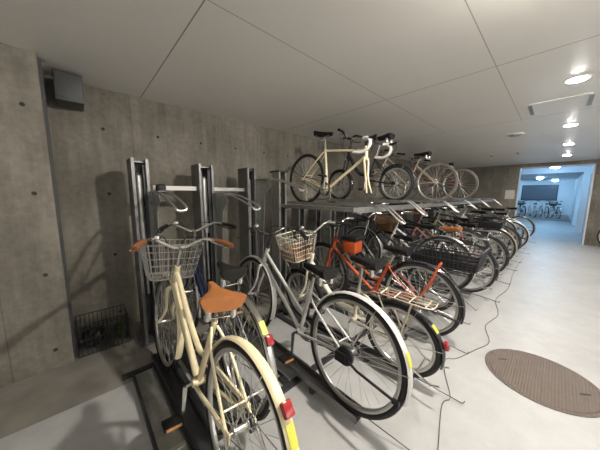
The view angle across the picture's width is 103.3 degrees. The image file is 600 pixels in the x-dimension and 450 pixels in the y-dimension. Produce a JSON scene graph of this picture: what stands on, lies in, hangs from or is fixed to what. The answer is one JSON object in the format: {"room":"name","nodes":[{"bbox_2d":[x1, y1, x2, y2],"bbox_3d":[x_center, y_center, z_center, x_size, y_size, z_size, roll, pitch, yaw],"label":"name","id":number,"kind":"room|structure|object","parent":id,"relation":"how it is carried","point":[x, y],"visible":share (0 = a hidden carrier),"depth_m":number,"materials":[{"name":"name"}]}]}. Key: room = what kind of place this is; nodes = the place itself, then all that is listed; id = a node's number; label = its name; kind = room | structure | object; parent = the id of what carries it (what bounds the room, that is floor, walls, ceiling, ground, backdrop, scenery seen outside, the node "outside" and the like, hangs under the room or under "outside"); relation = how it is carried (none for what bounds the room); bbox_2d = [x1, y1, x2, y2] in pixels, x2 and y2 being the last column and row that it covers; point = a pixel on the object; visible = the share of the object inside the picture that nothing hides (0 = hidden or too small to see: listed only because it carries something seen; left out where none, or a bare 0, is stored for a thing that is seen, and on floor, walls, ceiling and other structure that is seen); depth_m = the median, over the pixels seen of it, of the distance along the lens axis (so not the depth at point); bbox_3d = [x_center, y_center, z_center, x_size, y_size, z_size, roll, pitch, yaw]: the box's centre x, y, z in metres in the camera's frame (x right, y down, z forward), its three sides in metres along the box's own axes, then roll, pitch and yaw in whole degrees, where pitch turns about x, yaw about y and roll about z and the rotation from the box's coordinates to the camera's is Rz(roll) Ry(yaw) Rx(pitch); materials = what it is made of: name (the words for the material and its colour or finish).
{"room":"parking garage","nodes":[
{"label":"parking garage","id":0,"kind":"room"},
{"bbox_2d":[0,43,74,386],"bbox_3d":[-3.154,0.060,0.963,3.070,2.310,0.620,-6,10,-42],"label":"wall","id":1,"kind":"structure","parent":0,"point":[36,333],"depth_m":1.68,"materials":[{"name":"concrete"}]},
{"bbox_2d":[37,57,77,356],"bbox_3d":[-1.869,-0.048,1.842,0.018,2.310,0.030,-6,10,-42],"label":"trim","id":2,"kind":"structure","parent":1,"relation":"attached to","point":[38,58],"depth_m":1.81,"materials":[{"name":"grey paint"}]},
{"bbox_2d":[43,75,444,337],"bbox_3d":[1.667,-0.525,5.692,10.480,2.310,0.200,-6,10,-42],"label":"wall","id":3,"kind":"structure","parent":0,"point":[91,147],"depth_m":2.48,"materials":[{"name":"concrete"}]},
{"bbox_2d":[52,69,84,110],"bbox_3d":[-1.902,-1.098,1.957,0.170,0.215,0.258,-6,10,-42],"label":"junction box","id":4,"kind":"object","parent":3,"relation":"attached to","point":[68,87],"visible":1,"depth_m":1.87,"materials":[{"name":"grey paint"}]},
{"bbox_2d":[0,0,599,168],"bbox_3d":[2.782,-1.306,2.262,13.350,0.120,6.550,-6,10,-42],"label":"ceiling","id":5,"kind":"structure","parent":0,"point":[450,79],"depth_m":1.72,"materials":[{"name":"white paint"}]},
{"bbox_2d":[489,152,518,156],"bbox_3d":[4.816,-1.660,5.601,0.440,0.009,0.512,-6,10,-42],"label":"ceiling hatch","id":6,"kind":"object","parent":5,"relation":"attached to","point":[511,153],"visible":0.98,"depth_m":5.59,"materials":[{"name":"metal"}]},
{"bbox_2d":[506,132,524,136],"bbox_3d":[3.403,-1.420,3.758,0.230,0.030,0.230,-6,10,-42],"label":"smoke detector","id":7,"kind":"object","parent":5,"relation":"attached to","point":[520,133],"visible":1,"depth_m":3.72,"materials":[{"name":"white plastic"}]},
{"bbox_2d":[528,92,595,114],"bbox_3d":[2.763,-1.276,2.531,0.480,0.009,0.462,-6,10,-42],"label":"ceiling hatch","id":8,"kind":"object","parent":5,"relation":"attached to","point":[582,100],"visible":1,"depth_m":2.51,"materials":[{"name":"metal"}]},
{"bbox_2d":[563,74,592,83],"bbox_3d":[2.304,-1.204,1.972,0.164,0.012,0.164,-6,10,-42],"label":"recessed light","id":9,"kind":"object","parent":5,"relation":"in","point":[576,79],"visible":1,"depth_m":1.95,"materials":[{"name":"white plastic"}]},
{"bbox_2d":[0,215,599,449],"bbox_3d":[6.220,0.204,9.711,28.200,0.120,12.400,-6,10,-42],"label":"floor","id":10,"kind":"structure","parent":0,"point":[549,309],"depth_m":1.69,"materials":[{"name":"grey concrete"}]},
{"bbox_2d":[132,363,193,449],"bbox_3d":[-0.840,1.150,1.430,0.148,0.048,1.000,-6,10,-42],"label":"tray","id":11,"kind":"object","parent":10,"relation":"on","point":[156,404],"visible":1,"depth_m":1.47,"materials":[{"name":"metal"}]},
{"bbox_2d":[151,347,220,449],"bbox_3d":[-0.675,1.129,1.465,0.146,0.082,1.430,-6,10,-42],"label":"tray","id":12,"kind":"object","parent":10,"relation":"on","point":[195,422],"visible":0.66,"depth_m":1.49,"materials":[{"name":"grey paint"}]},
{"bbox_2d":[129,235,299,449],"bbox_3d":[-0.611,0.611,1.376,0.604,1.038,1.788,-4,8,-28],"label":"bicycle","id":13,"kind":"object","parent":12,"relation":"on","point":[218,299],"visible":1,"depth_m":1.16,"materials":[{"name":"beige metal"}]},
{"bbox_2d":[138,239,203,321],"bbox_3d":[-0.949,0.419,1.797,0.385,0.640,0.282,-6,10,-42],"label":"basket","id":14,"kind":"object","parent":13,"relation":"on","point":[167,277],"depth_m":1.74,"materials":[{"name":"silver metal"}]},
{"bbox_2d":[0,243,436,438],"bbox_3d":[0.871,0.855,4.454,13.150,0.119,1.180,-6,10,-42],"label":"platform","id":15,"kind":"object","parent":10,"relation":"on","point":[24,403],"depth_m":1.76,"materials":[{"name":"grey concrete"}]},
{"bbox_2d":[75,304,130,358],"bbox_3d":[-1.778,0.939,2.148,0.355,0.271,0.256,-6,10,-42],"label":"wire crate","id":16,"kind":"object","parent":15,"relation":"on","point":[126,317],"visible":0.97,"depth_m":2.12,"materials":[{"name":"black metal"}]},
{"bbox_2d":[80,325,106,346],"bbox_3d":[-1.836,0.976,2.114,0.184,0.185,0.173,-6,10,-42],"label":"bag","id":17,"kind":"object","parent":16,"relation":"in","point":[101,326],"visible":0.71,"depth_m":2.07,"materials":[{"name":"black"}]},
{"bbox_2d":[110,316,125,340],"bbox_3d":[-1.698,0.954,2.216,0.109,0.206,0.188,-6,10,-42],"label":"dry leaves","id":18,"kind":"object","parent":16,"relation":"in","point":[122,325],"visible":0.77,"depth_m":2.19,"materials":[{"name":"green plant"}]},
{"bbox_2d":[122,363,153,380],"bbox_3d":[-1.227,1.114,1.809,0.200,0.020,0.045,-6,10,-42],"label":"crossbar","id":19,"kind":"object","parent":15,"relation":"on","point":[128,375],"visible":0.71,"depth_m":1.80,"materials":[{"name":"grey paint"}]},
{"bbox_2d":[126,157,187,347],"bbox_3d":[-1.144,0.281,1.923,0.275,1.645,1.043,-6,10,-42],"label":"post","id":20,"kind":"object","parent":15,"relation":"on","point":[141,207],"visible":0.88,"depth_m":2.08,"materials":[{"name":"grey metal"}]},
{"bbox_2d":[191,164,260,324],"bbox_3d":[-0.755,0.236,2.282,0.248,1.645,1.043,-6,10,-42],"label":"post","id":21,"kind":"object","parent":15,"relation":"on","point":[205,204],"visible":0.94,"depth_m":2.44,"materials":[{"name":"grey metal"}]},
{"bbox_2d":[152,185,196,190],"bbox_3d":[-1.186,-0.351,2.264,0.380,0.040,0.030,-6,10,-42],"label":"rail","id":22,"kind":"object","parent":21,"relation":"attached to","point":[186,188],"visible":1,"depth_m":2.28,"materials":[{"name":"white metal"}]},
{"bbox_2d":[214,188,243,190],"bbox_3d":[-0.795,-0.393,2.625,0.383,0.035,0.030,-6,10,-42],"label":"rail","id":23,"kind":"object","parent":21,"relation":"attached to","point":[215,189],"visible":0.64,"depth_m":2.62,"materials":[{"name":"metal"}]},
{"bbox_2d":[238,167,304,305],"bbox_3d":[-0.376,0.191,2.632,0.213,1.650,1.043,-6,10,-42],"label":"post","id":24,"kind":"object","parent":15,"relation":"on","point":[249,243],"visible":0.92,"depth_m":2.79,"materials":[{"name":"grey metal"}]},
{"bbox_2d":[269,170,287,297],"bbox_3d":[-0.280,0.121,3.175,0.200,1.650,0.230,-6,10,-42],"label":"post","id":25,"kind":"object","parent":15,"relation":"on","point":[279,214],"visible":0.71,"depth_m":3.12,"materials":[{"name":"metal"}]},
{"bbox_2d":[281,204,356,211],"bbox_3d":[0.153,-0.196,2.663,0.055,0.043,1.098,-6,10,-42],"label":"beam","id":26,"kind":"structure","parent":25,"relation":"attached to","point":[312,207],"depth_m":2.54,"materials":[{"name":"metal"}]},
{"bbox_2d":[353,199,495,213],"bbox_3d":[3.332,-0.458,4.886,7.640,0.055,0.050,-6,10,-42],"label":"beam","id":27,"kind":"structure","parent":26,"relation":"attached to","point":[408,206],"depth_m":3.06,"materials":[{"name":"metal"}]},
{"bbox_2d":[308,198,427,216],"bbox_3d":[0.804,-0.275,3.358,0.106,0.185,1.884,-6,10,-42],"label":"tray","id":28,"kind":"object","parent":27,"relation":"on","point":[414,205],"visible":0.98,"depth_m":3.07,"materials":[{"name":"metal"}]},
{"bbox_2d":[328,128,415,199],"bbox_3d":[0.826,-0.800,3.163,0.566,0.950,1.269,-3,8,-27],"label":"bicycle","id":29,"kind":"object","parent":28,"relation":"on","point":[387,137],"visible":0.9,"depth_m":3.04,"materials":[{"name":"black metal"}]},
{"bbox_2d":[285,202,415,208],"bbox_3d":[2.621,-0.558,5.644,7.640,0.055,0.058,-6,10,-42],"label":"beam","id":30,"kind":"structure","parent":25,"relation":"attached to","point":[340,202],"depth_m":4.10,"materials":[{"name":"grey metal"}]},
{"bbox_2d":[287,201,405,224],"bbox_3d":[0.379,-0.186,2.971,0.106,0.185,1.884,-6,10,-42],"label":"tray","id":31,"kind":"object","parent":30,"relation":"on","point":[288,202],"visible":0.98,"depth_m":2.67,"materials":[{"name":"metal"}]},
{"bbox_2d":[290,131,396,202],"bbox_3d":[0.365,-0.719,2.937,0.467,0.934,1.495,-6,10,-42],"label":"bicycle","id":32,"kind":"object","parent":31,"relation":"on","point":[319,134],"visible":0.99,"depth_m":2.93,"materials":[{"name":"beige metal"}]},
{"bbox_2d":[383,198,477,209],"bbox_3d":[2.635,-0.464,5.049,0.106,0.185,1.884,-6,10,-42],"label":"tray","id":33,"kind":"object","parent":30,"relation":"on","point":[468,202],"visible":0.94,"depth_m":4.59,"materials":[{"name":"metal"}]},
{"bbox_2d":[393,157,478,199],"bbox_3d":[2.711,-0.975,4.904,0.603,0.903,1.616,-6,10,-42],"label":"bicycle","id":34,"kind":"object","parent":33,"relation":"on","point":[452,164],"visible":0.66,"depth_m":4.72,"materials":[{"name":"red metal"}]},
{"bbox_2d":[411,200,458,212],"bbox_3d":[1.734,-0.361,4.218,0.106,0.185,1.884,-6,10,-42],"label":"tray","id":35,"kind":"object","parent":30,"relation":"on","point":[445,202],"visible":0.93,"depth_m":3.69,"materials":[{"name":"metal"}]},
{"bbox_2d":[363,149,458,199],"bbox_3d":[1.796,-0.874,4.088,0.603,0.903,1.615,-6,10,-42],"label":"bicycle","id":36,"kind":"object","parent":35,"relation":"on","point":[426,155],"visible":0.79,"depth_m":3.87,"materials":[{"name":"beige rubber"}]},
{"bbox_2d":[411,198,489,206],"bbox_3d":[3.529,-0.565,5.873,0.106,0.185,1.884,-6,10,-42],"label":"tray","id":37,"kind":"object","parent":30,"relation":"on","point":[411,198],"visible":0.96,"depth_m":5.41,"materials":[{"name":"metal"}]},
{"bbox_2d":[467,198,501,204],"bbox_3d":[4.701,-0.699,6.954,0.106,0.185,1.884,-6,10,-42],"label":"tray","id":38,"kind":"object","parent":30,"relation":"on","point":[467,198],"visible":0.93,"depth_m":6.48,"materials":[{"name":"metal"}]},
{"bbox_2d":[168,262,396,357],"bbox_3d":[2.261,0.713,5.053,9.180,0.020,0.045,-6,10,-42],"label":"crossbar","id":39,"kind":"object","parent":15,"relation":"on","point":[394,263],"visible":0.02,"depth_m":2.72,"materials":[{"name":"grey paint"}]},
{"bbox_2d":[290,208,304,290],"bbox_3d":[-0.032,0.336,3.436,0.200,1.160,0.230,-6,10,-42],"label":"post","id":40,"kind":"object","parent":15,"relation":"on","point":[297,215],"visible":0.36,"depth_m":3.39,"materials":[{"name":"grey metal"}]},
{"bbox_2d":[307,209,320,282],"bbox_3d":[0.217,0.307,3.666,0.200,1.160,0.230,-6,10,-42],"label":"post","id":41,"kind":"object","parent":15,"relation":"on","point":[313,215],"visible":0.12,"depth_m":3.61,"materials":[{"name":"grey metal"}]},
{"bbox_2d":[322,210,335,267],"bbox_3d":[0.467,0.279,3.896,0.200,1.160,0.230,-6,10,-42],"label":"post","id":42,"kind":"object","parent":15,"relation":"on","point":[327,215],"visible":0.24,"depth_m":3.85,"materials":[{"name":"metal"}]},
{"bbox_2d":[335,206,347,273],"bbox_3d":[0.716,0.251,4.125,0.200,1.160,0.230,-6,10,-42],"label":"post","id":43,"kind":"object","parent":15,"relation":"on","point":[343,230],"visible":0.29,"depth_m":4.07,"materials":[{"name":"grey metal"}]},
{"bbox_2d":[347,206,358,268],"bbox_3d":[0.965,0.223,4.355,0.200,1.160,0.230,-6,10,-42],"label":"post","id":44,"kind":"object","parent":15,"relation":"on","point":[350,214],"visible":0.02,"depth_m":4.29,"materials":[{"name":"grey metal"}]},
{"bbox_2d":[359,213,368,265],"bbox_3d":[1.214,0.194,4.585,0.200,1.160,0.230,-6,10,-42],"label":"post","id":45,"kind":"object","parent":15,"relation":"on","point":[363,223],"visible":0.05,"depth_m":4.53,"materials":[{"name":"metal"}]},
{"bbox_2d":[368,212,377,256],"bbox_3d":[1.463,0.166,4.814,0.200,1.160,0.230,-6,10,-42],"label":"post","id":46,"kind":"object","parent":15,"relation":"on","point":[373,215],"visible":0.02,"depth_m":4.77,"materials":[{"name":"grey metal"}]},
{"bbox_2d":[376,204,386,257],"bbox_3d":[1.712,0.137,5.044,0.200,1.160,0.230,-6,10,-42],"label":"post","id":47,"kind":"object","parent":15,"relation":"on","point":[380,235],"visible":0.14,"depth_m":5.00,"materials":[{"name":"grey metal"}]},
{"bbox_2d":[385,205,393,256],"bbox_3d":[1.961,0.109,5.274,0.200,1.160,0.230,-6,10,-42],"label":"post","id":48,"kind":"object","parent":15,"relation":"on","point":[388,252],"visible":0.22,"depth_m":5.25,"materials":[{"name":"metal"}]},
{"bbox_2d":[400,203,407,241],"bbox_3d":[2.459,0.052,5.733,0.200,1.160,0.230,-6,10,-42],"label":"post","id":49,"kind":"object","parent":15,"relation":"on","point":[405,216],"visible":0.16,"depth_m":5.66,"materials":[{"name":"grey metal"}]},
{"bbox_2d":[406,203,412,234],"bbox_3d":[2.708,0.024,5.963,0.200,1.160,0.230,-6,10,-42],"label":"post","id":50,"kind":"object","parent":15,"relation":"on","point":[409,217],"visible":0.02,"depth_m":5.88,"materials":[{"name":"metal"}]},
{"bbox_2d":[413,202,418,234],"bbox_3d":[2.957,-0.004,6.192,0.200,1.160,0.230,-6,10,-42],"label":"post","id":51,"kind":"object","parent":15,"relation":"on","point":[414,209],"visible":0.14,"depth_m":6.10,"materials":[{"name":"grey metal"}]},
{"bbox_2d":[181,331,260,423],"bbox_3d":[-0.629,1.075,1.762,0.254,0.115,1.050,-6,10,-42],"label":"tray","id":52,"kind":"object","parent":10,"relation":"on","point":[185,359],"visible":0.19,"depth_m":1.62,"materials":[{"name":"grey metal"}]},
{"bbox_2d":[156,221,278,422],"bbox_3d":[-0.719,0.519,1.798,0.608,1.047,1.801,-3,8,-26],"label":"bicycle","id":53,"kind":"object","parent":52,"relation":"on","point":[228,272],"visible":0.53,"depth_m":1.45,"materials":[{"name":"blue metal"}]},
{"bbox_2d":[229,315,409,449],"bbox_3d":[-0.056,1.077,1.804,0.254,0.105,1.769,-6,10,-42],"label":"tray","id":54,"kind":"object","parent":10,"relation":"on","point":[300,368],"visible":0.68,"depth_m":1.69,"materials":[{"name":"grey metal"}]},
{"bbox_2d":[235,224,413,419],"bbox_3d":[-0.064,0.538,1.811,0.603,1.032,1.777,-3,8,-24],"label":"bicycle","id":55,"kind":"object","parent":54,"relation":"on","point":[345,355],"visible":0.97,"depth_m":1.52,"materials":[{"name":"silver metal"}]},
{"bbox_2d":[216,273,449,440],"bbox_3d":[2.873,0.800,4.399,9.180,0.020,0.045,-6,10,-42],"label":"crossbar","id":56,"kind":"object","parent":10,"relation":"on","point":[293,382],"visible":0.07,"depth_m":1.72,"materials":[{"name":"grey paint"}]},
{"bbox_2d":[275,301,464,403],"bbox_3d":[0.369,1.040,2.141,0.254,0.095,1.852,-6,10,-42],"label":"tray","id":57,"kind":"object","parent":10,"relation":"on","point":[369,350],"visible":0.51,"depth_m":2.02,"materials":[{"name":"grey metal"}]},
{"bbox_2d":[276,221,449,387],"bbox_3d":[0.375,0.518,1.988,1.546,1.051,0.604,5,9,32],"label":"bicycle","id":58,"kind":"object","parent":57,"relation":"on","point":[299,252],"visible":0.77,"depth_m":1.77,"materials":[{"name":"beige metal"}]},
{"bbox_2d":[276,230,313,295],"bbox_3d":[-0.019,0.398,2.348,0.348,0.661,0.321,-6,10,-42],"label":"basket","id":59,"kind":"object","parent":58,"relation":"on","point":[299,252],"depth_m":2.32,"materials":[{"name":"metal"}]},
{"bbox_2d":[312,290,468,353],"bbox_3d":[0.777,0.985,2.588,0.254,0.095,1.747,-6,10,-42],"label":"tray","id":60,"kind":"object","parent":10,"relation":"on","point":[336,308],"visible":0.35,"depth_m":2.45,"materials":[{"name":"grey metal"}]},
{"bbox_2d":[306,217,465,335],"bbox_3d":[0.714,0.457,2.573,1.800,1.025,0.607,5,9,34],"label":"bicycle","id":61,"kind":"object","parent":60,"relation":"on","point":[352,243],"visible":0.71,"depth_m":2.29,"materials":[{"name":"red metal"}]},
{"bbox_2d":[337,278,468,324],"bbox_3d":[1.155,0.933,3.008,0.254,0.095,1.642,-6,10,-42],"label":"tray","id":62,"kind":"object","parent":10,"relation":"on","point":[363,287],"visible":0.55,"depth_m":3.23,"materials":[{"name":"grey metal"}]},
{"bbox_2d":[338,212,489,310],"bbox_3d":[1.156,0.399,2.908,0.641,1.078,1.767,-8,11,-41],"label":"bicycle","id":63,"kind":"object","parent":62,"relation":"on","point":[472,264],"visible":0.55,"depth_m":2.59,"materials":[{"name":"black metal"}]},
{"bbox_2d":[409,238,489,273],"bbox_3d":[1.532,0.308,2.482,0.405,0.213,0.660,-6,10,-42],"label":"basket","id":64,"kind":"object","parent":63,"relation":"on","point":[472,264],"depth_m":2.44,"materials":[{"name":"black metal"}]},
{"bbox_2d":[355,267,475,310],"bbox_3d":[1.456,0.847,3.292,0.254,0.195,1.622,-6,10,-42],"label":"tray","id":65,"kind":"object","parent":10,"relation":"on","point":[356,268],"visible":0.38,"depth_m":3.42,"materials":[{"name":"grey metal"}]},
{"bbox_2d":[345,202,475,291],"bbox_3d":[1.377,0.235,3.319,0.603,1.082,1.869,-5,9,-43],"label":"bicycle","id":66,"kind":"object","parent":65,"relation":"on","point":[433,228],"visible":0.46,"depth_m":3.07,"materials":[{"name":"black metal"}]},
{"bbox_2d":[383,257,483,283],"bbox_3d":[2.137,0.770,3.920,0.254,0.195,1.622,-6,10,-42],"label":"tray","id":67,"kind":"object","parent":10,"relation":"on","point":[393,260],"visible":0.32,"depth_m":3.97,"materials":[{"name":"grey metal"}]},
{"bbox_2d":[372,210,491,273],"bbox_3d":[2.053,0.192,3.963,0.586,1.010,1.845,-4,8,-43],"label":"bicycle","id":68,"kind":"object","parent":67,"relation":"on","point":[447,221],"visible":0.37,"depth_m":3.65,"materials":[{"name":"black metal"}]},
{"bbox_2d":[379,270,499,302],"bbox_3d":[1.857,0.864,3.570,0.254,0.095,1.767,-6,10,-42],"label":"tray","id":69,"kind":"object","parent":10,"relation":"on","point":[404,275],"visible":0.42,"depth_m":3.40,"materials":[{"name":"grey metal"}]},
{"bbox_2d":[366,211,498,292],"bbox_3d":[1.780,0.330,3.534,0.608,1.042,1.812,-4,9,-32],"label":"bicycle","id":70,"kind":"object","parent":69,"relation":"on","point":[386,227],"visible":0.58,"depth_m":3.24,"materials":[{"name":"black metal"}]},
{"bbox_2d":[376,214,398,242],"bbox_3d":[1.440,0.138,3.933,0.368,0.630,0.278,-6,10,-42],"label":"basket","id":71,"kind":"object","parent":70,"relation":"on","point":[386,227],"depth_m":3.84,"materials":[{"name":"brown wicker"}]},
{"bbox_2d":[396,258,506,283],"bbox_3d":[2.525,0.788,4.183,0.254,0.095,1.772,-6,10,-42],"label":"tray","id":72,"kind":"object","parent":10,"relation":"on","point":[481,276],"visible":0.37,"depth_m":3.76,"materials":[{"name":"grey metal"}]},
{"bbox_2d":[390,202,509,276],"bbox_3d":[2.473,0.194,4.149,0.603,1.162,1.845,-8,11,-42],"label":"bicycle","id":73,"kind":"object","parent":72,"relation":"on","point":[473,226],"visible":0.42,"depth_m":3.72,"materials":[{"name":"black metal"}]},
{"bbox_2d":[437,258,522,449],"bbox_3d":[2.755,0.952,3.258,5.721,0.006,0.205,-6,10,-42],"label":"cable","id":74,"kind":"object","parent":10,"relation":"on","point":[522,258],"visible":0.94,"depth_m":1.97,"materials":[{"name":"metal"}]},
{"bbox_2d":[485,349,599,417],"bbox_3d":[1.794,1.136,1.777,0.650,0.008,0.650,-6,10,-42],"label":"manhole cover","id":75,"kind":"object","parent":10,"relation":"on","point":[548,383],"visible":1,"depth_m":1.73,"materials":[{"name":"metal"}]},
{"bbox_3d":[4.608,0.555,6.070,0.254,0.095,1.822,-6,10,-42],"label":"tray","id":76,"kind":"object","parent":10,"relation":"on","visible":0},
{"bbox_2d":[450,205,529,248],"bbox_3d":[4.587,0.021,6.043,0.599,1.042,1.840,-5,9,-43],"label":"bicycle","id":77,"kind":"object","parent":76,"relation":"on","point":[522,226],"visible":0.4,"depth_m":5.67,"materials":[{"name":"black metal"}]},
{"bbox_2d":[450,207,464,217],"bbox_3d":[4.224,-0.170,6.425,0.388,0.635,0.278,-6,10,-42],"label":"basket","id":78,"kind":"object","parent":77,"relation":"on","point":[461,215],"depth_m":6.31,"materials":[{"name":"silver metal"}]},
{"bbox_3d":[6.018,0.396,7.363,0.254,0.095,1.832,-6,10,-42],"label":"tray","id":79,"kind":"object","parent":10,"relation":"on","visible":0},
{"bbox_2d":[459,204,535,239],"bbox_3d":[5.994,-0.129,7.324,0.586,1.016,1.835,-6,10,-42],"label":"bicycle","id":80,"kind":"object","parent":79,"relation":"on","point":[533,227],"visible":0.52,"depth_m":6.91,"materials":[{"name":"black metal"}]},
{"bbox_3d":[2.818,0.742,4.555,0.254,0.095,1.622,-6,10,-42],"label":"tray","id":81,"kind":"object","parent":10,"relation":"on","visible":0},
{"bbox_2d":[394,208,507,267],"bbox_3d":[2.725,0.199,4.589,0.610,1.042,1.851,-6,10,-42],"label":"bicycle","id":82,"kind":"object","parent":81,"relation":"on","point":[483,224],"visible":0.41,"depth_m":4.07,"materials":[{"name":"black metal"}]},
{"bbox_2d":[468,214,507,228],"bbox_3d":[3.189,-0.060,4.054,0.393,0.203,0.493,-6,10,-42],"label":"basket","id":83,"kind":"object","parent":82,"relation":"on","point":[483,224],"depth_m":3.95,"materials":[{"name":"black metal"}]},
{"bbox_3d":[3.221,0.709,4.825,0.254,0.095,1.772,-6,10,-42],"label":"tray","id":84,"kind":"object","parent":10,"relation":"on","visible":0},
{"bbox_2d":[411,207,517,264],"bbox_3d":[3.159,0.173,4.796,0.608,1.044,1.808,-4,9,-31],"label":"bicycle","id":85,"kind":"object","parent":84,"relation":"on","point":[509,236],"visible":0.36,"depth_m":4.35,"materials":[{"name":"beige metal"}]},
{"bbox_3d":[3.772,0.647,5.330,0.254,0.095,1.777,-6,10,-42],"label":"tray","id":86,"kind":"object","parent":10,"relation":"on","visible":0},
{"bbox_2d":[427,206,521,257],"bbox_3d":[3.722,0.110,5.302,0.599,1.036,1.835,-8,11,-42],"label":"bicycle","id":87,"kind":"object","parent":86,"relation":"on","point":[519,240],"visible":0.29,"depth_m":4.94,"materials":[{"name":"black metal"}]},
{"bbox_2d":[432,208,448,224],"bbox_3d":[3.345,-0.078,5.675,0.388,0.635,0.278,-6,10,-42],"label":"basket","id":88,"kind":"object","parent":87,"relation":"on","point":[446,217],"depth_m":5.60,"materials":[{"name":"silver metal"}]},
{"bbox_3d":[3.470,0.621,5.122,0.254,0.195,1.662,-6,10,-42],"label":"tray","id":89,"kind":"object","parent":10,"relation":"on","visible":0},
{"bbox_2d":[416,206,510,254],"bbox_3d":[3.383,0.041,5.144,0.586,1.020,1.830,-6,10,-42],"label":"bicycle","id":90,"kind":"object","parent":89,"relation":"on","point":[472,211],"visible":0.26,"depth_m":4.91,"materials":[{"name":"black metal"}]},
{"bbox_3d":[4.166,0.542,5.764,0.254,0.195,1.662,-6,10,-42],"label":"tray","id":91,"kind":"object","parent":10,"relation":"on","visible":0},
{"bbox_2d":[428,201,517,244],"bbox_3d":[4.084,-0.051,5.779,0.599,1.036,1.835,-6,10,-42],"label":"bicycle","id":92,"kind":"object","parent":91,"relation":"on","point":[492,210],"visible":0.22,"depth_m":5.36,"materials":[{"name":"black metal"}]},
{"bbox_3d":[5.095,0.490,6.600,0.254,0.095,1.702,-6,10,-42],"label":"tray","id":93,"kind":"object","parent":10,"relation":"on","visible":0},
{"bbox_2d":[445,205,524,244],"bbox_3d":[5.027,-0.039,6.608,0.586,1.020,1.845,-6,10,-42],"label":"bicycle","id":94,"kind":"object","parent":93,"relation":"on","point":[496,209],"visible":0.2,"depth_m":6.19,"materials":[{"name":"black metal"}]},
{"bbox_2d":[443,159,599,246],"bbox_3d":[7.662,-0.640,6.785,0.200,2.310,6.350,-6,10,-42],"label":"wall","id":95,"kind":"structure","parent":0,"point":[493,180],"depth_m":7.72,"materials":[{"name":"concrete"}]},
{"bbox_2d":[505,190,514,198],"bbox_3d":[6.722,-0.976,7.609,0.005,0.280,0.230,-6,10,-42],"label":"notice","id":96,"kind":"object","parent":95,"relation":"attached to","point":[509,194],"visible":1,"depth_m":7.61,"materials":[{"name":"beige paper"}]},
{"bbox_2d":[512,163,595,244],"bbox_3d":[7.440,-0.623,7.063,0.272,2.205,1.492,-6,10,-42],"label":"trim","id":97,"kind":"structure","parent":95,"relation":"attached to","point":[593,164],"depth_m":6.57,"materials":[{"name":"white paint"}]},
{"bbox_2d":[516,180,575,214],"bbox_3d":[15.734,-2.418,19.794,0.200,2.600,10.200,-6,10,-42],"label":"wall","id":98,"kind":"structure","parent":0,"point":[566,187],"depth_m":16.84,"materials":[{"name":"white paint"}]},
{"bbox_2d":[521,185,558,200],"bbox_3d":[17.654,-2.382,17.537,0.042,1.120,1.900,-6,10,-42],"label":"wall panel","id":99,"kind":"object","parent":98,"relation":"attached to","point":[529,192],"visible":1,"depth_m":17.48,"materials":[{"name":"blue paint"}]},
{"bbox_2d":[516,213,570,221],"bbox_3d":[14.134,-0.741,16.851,6.400,0.005,6.620,-6,10,-42],"label":"platform","id":100,"kind":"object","parent":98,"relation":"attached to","point":[564,218],"depth_m":14.69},
{"bbox_2d":[517,201,525,215],"bbox_3d":[14.462,-1.079,15.465,0.586,1.020,1.869,5,9,32],"label":"bicycle","id":101,"kind":"object","parent":100,"relation":"on","point":[522,203],"visible":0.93,"depth_m":15.55,"materials":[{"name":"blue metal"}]},
{"bbox_2d":[527,200,538,216],"bbox_3d":[14.801,-1.043,15.098,0.603,1.036,1.863,5,9,32],"label":"bicycle","id":102,"kind":"object","parent":100,"relation":"on","point":[533,211],"visible":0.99,"depth_m":14.99,"materials":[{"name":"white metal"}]},
{"bbox_2d":[538,201,548,217],"bbox_3d":[15.143,-0.982,14.739,0.586,1.020,1.869,5,9,32],"label":"bicycle","id":103,"kind":"object","parent":100,"relation":"on","point":[541,209],"visible":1,"depth_m":14.75,"materials":[{"name":"silver metal"}]},
{"bbox_2d":[549,201,562,218],"bbox_3d":[15.481,-0.947,14.371,0.603,1.036,1.862,5,9,32],"label":"bicycle","id":104,"kind":"object","parent":100,"relation":"on","point":[552,204],"visible":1,"depth_m":14.61,"materials":[{"name":"grey metal"}]},
{"bbox_2d":[549,202,557,211],"bbox_3d":[15.780,-1.141,14.825,0.353,0.630,0.413,-6,10,-42],"label":"basket","id":105,"kind":"object","parent":104,"relation":"on","point":[552,204],"depth_m":14.77,"materials":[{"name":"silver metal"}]},
{"bbox_2d":[520,172,583,180],"bbox_3d":[10.373,-2.977,14.696,14.850,0.120,10.200,-6,10,-42],"label":"ceiling","id":106,"kind":"structure","parent":0,"point":[561,176],"depth_m":13.44,"materials":[{"name":"white paint"}]},
{"bbox_2d":[570,167,592,233],"bbox_3d":[13.609,-1.331,11.242,14.650,2.600,0.460,-6,10,-42],"label":"wall","id":107,"kind":"structure","parent":0,"point":[582,175],"depth_m":14.83,"materials":[{"name":"white paint"}]},
{"bbox_2d":[521,165,592,174],"bbox_3d":[7.240,-2.452,11.830,0.300,0.220,10.200,-6,10,-42],"label":"trim","id":108,"kind":"structure","parent":107,"relation":"attached to","point":[588,168],"depth_m":8.95,"materials":[{"name":"white paint"}]},
{"bbox_2d":[572,177,582,225],"bbox_3d":[12.649,-1.077,10.796,0.300,2.200,0.170,-6,10,-42],"label":"trim","id":109,"kind":"structure","parent":107,"relation":"attached to","point":[580,180],"depth_m":10.72,"materials":[{"name":"white paint"}]},
{"bbox_2d":[575,172,591,232],"bbox_3d":[10.342,-0.814,8.668,0.300,2.200,0.170,-6,10,-42],"label":"trim","id":110,"kind":"structure","parent":107,"relation":"attached to","point":[586,178],"depth_m":8.58,"materials":[{"name":"white paint"}]},
{"bbox_2d":[582,174,591,232],"bbox_3d":[9.399,-0.670,7.710,2.000,2.050,0.025,-6,10,-42],"label":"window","id":111,"kind":"structure","parent":107,"relation":"in","point":[591,174],"depth_m":8.24,"materials":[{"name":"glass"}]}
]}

